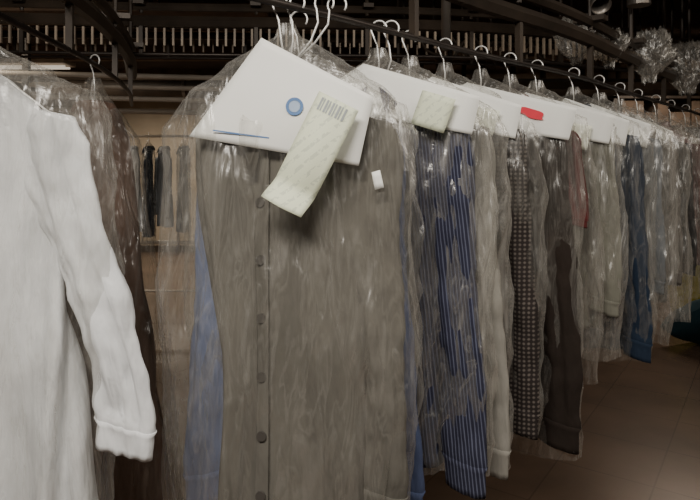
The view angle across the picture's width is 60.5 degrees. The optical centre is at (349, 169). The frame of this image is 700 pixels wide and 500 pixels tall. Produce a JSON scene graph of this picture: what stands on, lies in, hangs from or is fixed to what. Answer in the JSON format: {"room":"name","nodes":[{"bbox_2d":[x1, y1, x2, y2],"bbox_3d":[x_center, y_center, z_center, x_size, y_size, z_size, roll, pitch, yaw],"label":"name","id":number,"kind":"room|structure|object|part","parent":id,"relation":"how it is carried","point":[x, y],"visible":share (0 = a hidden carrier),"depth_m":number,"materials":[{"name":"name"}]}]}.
{"room":"laundry","nodes":[
{"label":"laundry","id":0,"kind":"room"},
{"bbox_2d":[3,0,450,79],"bbox_3d":[0.000,-0.975,4.351,11.601,0.950,4.138,0,0,0],"label":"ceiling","id":1,"kind":"structure","parent":0,"point":[445,5],"depth_m":2.50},
{"bbox_2d":[0,59,75,68],"bbox_3d":[-3.900,-1.283,6.900,1.360,0.233,0.310,0,0,0],"label":"fluorescent light fixture","id":2,"kind":"object","parent":1,"relation":"attached to","point":[4,63],"visible":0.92,"depth_m":6.83,"materials":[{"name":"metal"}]},
{"bbox_2d":[0,0,143,106],"bbox_3d":[-0.893,-0.874,1.999,0.199,1.052,2.677,0,0,-10],"label":"conveyor","id":3,"kind":"object","parent":1,"relation":"hanging from","point":[108,22],"visible":1,"depth_m":2.13,"materials":[{"name":"metal"}]},
{"bbox_2d":[0,74,156,499],"bbox_3d":[-0.799,0.231,1.201,0.870,1.241,0.202,0,0,4],"label":"dress shirt","id":4,"kind":"object","parent":3,"relation":"hanging from","point":[52,231],"visible":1,"depth_m":1.15,"materials":[{"name":"fabric"}]},
{"bbox_2d":[64,54,181,499],"bbox_3d":[-0.867,0.410,2.022,0.732,1.600,0.267,0,0,22],"label":"dress","id":5,"kind":"object","parent":3,"relation":"hanging from","point":[100,121],"visible":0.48,"depth_m":1.94,"materials":[{"name":"brown fabric"}]},
{"bbox_2d":[0,0,272,24],"bbox_3d":[-3.000,-1.100,3.692,5.000,0.330,0.375,0,0,0],"label":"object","id":6,"kind":"structure","parent":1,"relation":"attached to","point":[2,9],"depth_m":3.54,"materials":[{"name":"black metal"}]},
{"bbox_2d":[0,0,699,82],"bbox_3d":[-0.031,-0.975,3.241,6.472,0.850,0.722,0,0,-15],"label":"conveyor","id":7,"kind":"object","parent":1,"relation":"hanging from","point":[138,21],"visible":0.56,"depth_m":2.96,"materials":[{"name":"metal"}]},
{"bbox_3d":[-0.017,-0.570,3.249,6.433,0.041,0.641,0,0,-15],"label":"hanging rail","id":8,"kind":"part","parent":7,"relation":"part of","materials":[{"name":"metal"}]},
{"bbox_2d":[0,0,699,71],"bbox_3d":[0.048,-1.085,4.455,7.158,0.630,0.378,0,0,-5],"label":"conveyor","id":9,"kind":"object","parent":1,"relation":"hanging from","point":[186,35],"visible":0.47,"depth_m":4.30,"materials":[{"name":"metal"}]},
{"bbox_3d":[0.062,-0.799,4.463,7.127,0.059,0.293,0,0,-5],"label":"hanging rail","id":10,"kind":"part","parent":9,"relation":"part of","materials":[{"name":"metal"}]},
{"bbox_2d":[9,79,699,97],"bbox_3d":[-0.250,-1.050,7.600,10.500,0.294,0.294,0,0,0],"label":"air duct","id":11,"kind":"object","parent":1,"relation":"hanging from","point":[547,93],"visible":0.2,"depth_m":7.48,"materials":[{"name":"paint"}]},
{"bbox_2d":[249,0,699,115],"bbox_3d":[1.260,-0.874,2.741,0.408,1.052,5.389,0,0,43],"label":"conveyor","id":12,"kind":"object","parent":1,"relation":"hanging from","point":[501,9],"visible":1,"depth_m":2.24,"materials":[{"name":"metal"}]},
{"bbox_2d":[190,0,410,499],"bbox_3d":[-0.140,0.225,1.268,0.590,1.230,0.282,0,0,8],"label":"shirt","id":13,"kind":"object","parent":12,"relation":"hanging from","point":[299,187],"visible":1,"depth_m":1.23,"materials":[{"name":"fabric"}]},
{"bbox_2d":[183,11,425,499],"bbox_3d":[-0.125,0.231,1.460,0.614,1.242,0.142,0,0,8],"label":"shirt","id":14,"kind":"object","parent":12,"relation":"hanging from","point":[203,437],"visible":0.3,"depth_m":1.45,"materials":[{"name":"fabric"}]},
{"bbox_2d":[340,20,498,499],"bbox_3d":[0.073,0.201,1.559,0.605,1.182,0.149,0,0,23],"label":"striped shirt","id":15,"kind":"object","parent":12,"relation":"hanging from","point":[434,123],"visible":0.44,"depth_m":1.47,"materials":[{"name":"blue fabric"}]},
{"bbox_2d":[395,30,511,479],"bbox_3d":[0.159,0.201,1.667,0.581,1.183,0.142,0,0,24],"label":"shirt","id":16,"kind":"object","parent":12,"relation":"hanging from","point":[488,277],"visible":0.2,"depth_m":1.54,"materials":[{"name":"beige fabric"}]},
{"bbox_2d":[427,38,540,439],"bbox_3d":[0.276,0.188,1.762,0.586,1.157,0.150,0,0,26],"label":"checked shirt","id":17,"kind":"object","parent":12,"relation":"hanging from","point":[501,116],"visible":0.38,"depth_m":1.64,"materials":[{"name":"grey fabric"}]},
{"bbox_2d":[462,45,582,454],"bbox_3d":[0.407,0.225,1.877,0.617,1.231,0.146,0,0,28],"label":"shirt","id":18,"kind":"object","parent":12,"relation":"hanging from","point":[547,125],"visible":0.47,"depth_m":1.73,"materials":[{"name":"fabric"}]},
{"bbox_2d":[503,52,588,227],"bbox_3d":[0.529,0.134,1.985,0.584,1.049,0.145,0,0,30],"label":"shirt","id":19,"kind":"object","parent":12,"relation":"hanging from","point":[577,193],"visible":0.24,"depth_m":1.85,"materials":[{"name":"fabric"}]},
{"bbox_2d":[524,60,624,335],"bbox_3d":[0.659,0.121,2.120,0.597,1.023,0.160,0,0,31],"label":"shirt","id":20,"kind":"object","parent":12,"relation":"hanging from","point":[598,245],"visible":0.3,"depth_m":1.98,"materials":[{"name":"fabric"}]},
{"bbox_2d":[561,67,652,362],"bbox_3d":[0.850,0.154,2.280,0.576,1.088,0.160,0,0,32],"label":"denim shirt","id":21,"kind":"object","parent":12,"relation":"hanging from","point":[633,329],"visible":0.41,"depth_m":2.14,"materials":[{"name":"blue fabric"}]},
{"bbox_2d":[590,75,678,304],"bbox_3d":[1.020,0.144,2.458,0.584,1.068,0.173,0,0,34],"label":"shirt","id":22,"kind":"object","parent":12,"relation":"hanging from","point":[651,147],"visible":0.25,"depth_m":2.31,"materials":[{"name":"grey fabric"}]},
{"bbox_2d":[615,82,691,319],"bbox_3d":[1.200,0.127,2.670,0.578,1.034,0.172,0,0,35],"label":"blouse","id":23,"kind":"object","parent":12,"relation":"hanging from","point":[671,185],"visible":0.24,"depth_m":2.52,"materials":[{"name":"grey fabric"}]},
{"bbox_2d":[633,89,696,285],"bbox_3d":[1.381,0.102,2.878,0.590,0.984,0.173,0,0,36],"label":"shirt","id":24,"kind":"object","parent":12,"relation":"hanging from","point":[689,263],"visible":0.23,"depth_m":2.73,"materials":[{"name":"fabric"}]},
{"bbox_2d":[651,95,699,264],"bbox_3d":[1.582,0.080,3.098,0.585,0.939,0.160,0,0,36],"label":"blouse","id":25,"kind":"object","parent":12,"relation":"hanging from","point":[695,148],"visible":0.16,"depth_m":2.96,"materials":[{"name":"grey fabric"}]},
{"bbox_2d":[667,100,699,144],"bbox_3d":[1.779,0.029,3.331,0.566,0.837,0.167,0,0,36],"label":"shirt","id":26,"kind":"object","parent":12,"relation":"hanging from","point":[693,139],"visible":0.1,"depth_m":3.26,"materials":[{"name":"fabric"}]},
{"bbox_2d":[682,104,699,138],"bbox_3d":[1.989,0.003,3.563,0.571,0.785,0.162,0,0,36],"label":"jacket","id":27,"kind":"object","parent":12,"relation":"hanging from","point":[694,131],"visible":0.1,"depth_m":3.51,"materials":[{"name":"plastic"}]},
{"bbox_2d":[293,33,698,88],"bbox_3d":[1.600,-1.093,5.600,4.400,0.615,0.500,0,0,0],"label":"hanging rail","id":28,"kind":"object","parent":1,"relation":"attached to","point":[495,77],"visible":0.39,"depth_m":5.42,"materials":[{"name":"metal"}]},
{"bbox_2d":[402,0,684,68],"bbox_3d":[1.412,-1.044,4.177,2.214,0.711,0.042,0,0,-14],"label":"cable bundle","id":29,"kind":"object","parent":1,"relation":"attached to","point":[544,11],"visible":0.26,"depth_m":4.14,"materials":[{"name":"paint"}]},
{"bbox_2d":[590,0,611,13],"bbox_3d":[0.980,-1.006,2.371,0.078,0.788,0.117,0,0,0],"label":"lamp","id":30,"kind":"object","parent":1,"relation":"hanging from","point":[599,6],"visible":0.95,"depth_m":2.37,"materials":[{"name":"metal"}]},
{"bbox_2d":[627,0,650,8],"bbox_3d":[1.516,-1.070,2.700,0.801,0.660,0.370,0,0,0],"label":"lamp","id":31,"kind":"object","parent":1,"relation":"hanging from","point":[633,4],"visible":1,"depth_m":2.68,"materials":[{"name":"metal"}]},
{"bbox_2d":[0,0,699,68],"bbox_3d":[0.000,-1.450,4.000,12.400,0.100,14.400,0,0,0],"label":"ceiling","id":32,"kind":"structure","parent":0,"point":[581,5],"depth_m":6.49,"materials":[{"name":"metal"}]},
{"bbox_2d":[0,13,699,75],"bbox_3d":[0.000,-1.320,4.800,12.000,0.160,7.300,0,0,0],"label":"ceiling joists","id":33,"kind":"object","parent":32,"relation":"attached to","point":[648,20],"depth_m":6.75,"materials":[{"name":"black metal"}]},
{"bbox_2d":[34,98,674,240],"bbox_3d":[0.000,0.050,11.100,12.400,2.900,0.200,0,0,0],"label":"wall","id":34,"kind":"structure","parent":0,"point":[139,124],"depth_m":11.00,"materials":[{"name":"beige paint"}]},
{"bbox_2d":[140,245,194,251],"bbox_3d":[0.000,1.440,10.985,12.000,0.120,0.030,0,0,0],"label":"baseboard","id":35,"kind":"structure","parent":34,"relation":"attached to","point":[144,248],"depth_m":10.97,"materials":[{"name":"paint"}]},
{"bbox_2d":[141,252,699,499],"bbox_3d":[0.000,1.550,4.000,12.400,0.100,14.400,0,0,0],"label":"floor","id":36,"kind":"structure","parent":0,"point":[639,435],"depth_m":3.55,"materials":[{"name":"brown tile"}]},
{"bbox_2d":[0,30,264,114],"bbox_3d":[-2.900,0.050,5.136,4.602,2.900,0.572,0,0,0],"label":"storage rack","id":37,"kind":"object","parent":36,"relation":"on","point":[26,85],"visible":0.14,"depth_m":5.13,"materials":[{"name":"metal"}]},
{"bbox_2d":[128,132,194,291],"bbox_3d":[-2.000,0.549,6.200,3.200,1.878,0.600,0,0,0],"label":"clothes rack","id":38,"kind":"object","parent":36,"relation":"on","point":[158,201],"visible":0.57,"depth_m":6.07,"materials":[{"name":"fabric"}]},
{"bbox_2d":[596,95,699,130],"bbox_3d":[4.442,0.300,7.500,2.524,2.400,0.540,0,0,0],"label":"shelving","id":39,"kind":"object","parent":36,"relation":"on","point":[646,109],"visible":0.1,"depth_m":7.30,"materials":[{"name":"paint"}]},
{"bbox_2d":[659,299,699,343],"bbox_3d":[3.050,1.278,5.050,0.707,0.488,0.480,0,0,-21],"label":"cushion","id":40,"kind":"object","parent":36,"relation":"on","point":[678,324],"visible":1,"depth_m":4.96,"materials":[{"name":"fabric"}]},
{"bbox_2d":[667,265,699,310],"bbox_3d":[3.387,0.975,5.748,0.604,1.053,0.575,0,0,0],"label":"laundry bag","id":41,"kind":"object","parent":36,"relation":"on","point":[680,295],"visible":0.26,"depth_m":5.62,"materials":[{"name":"fabric"}]}
]}

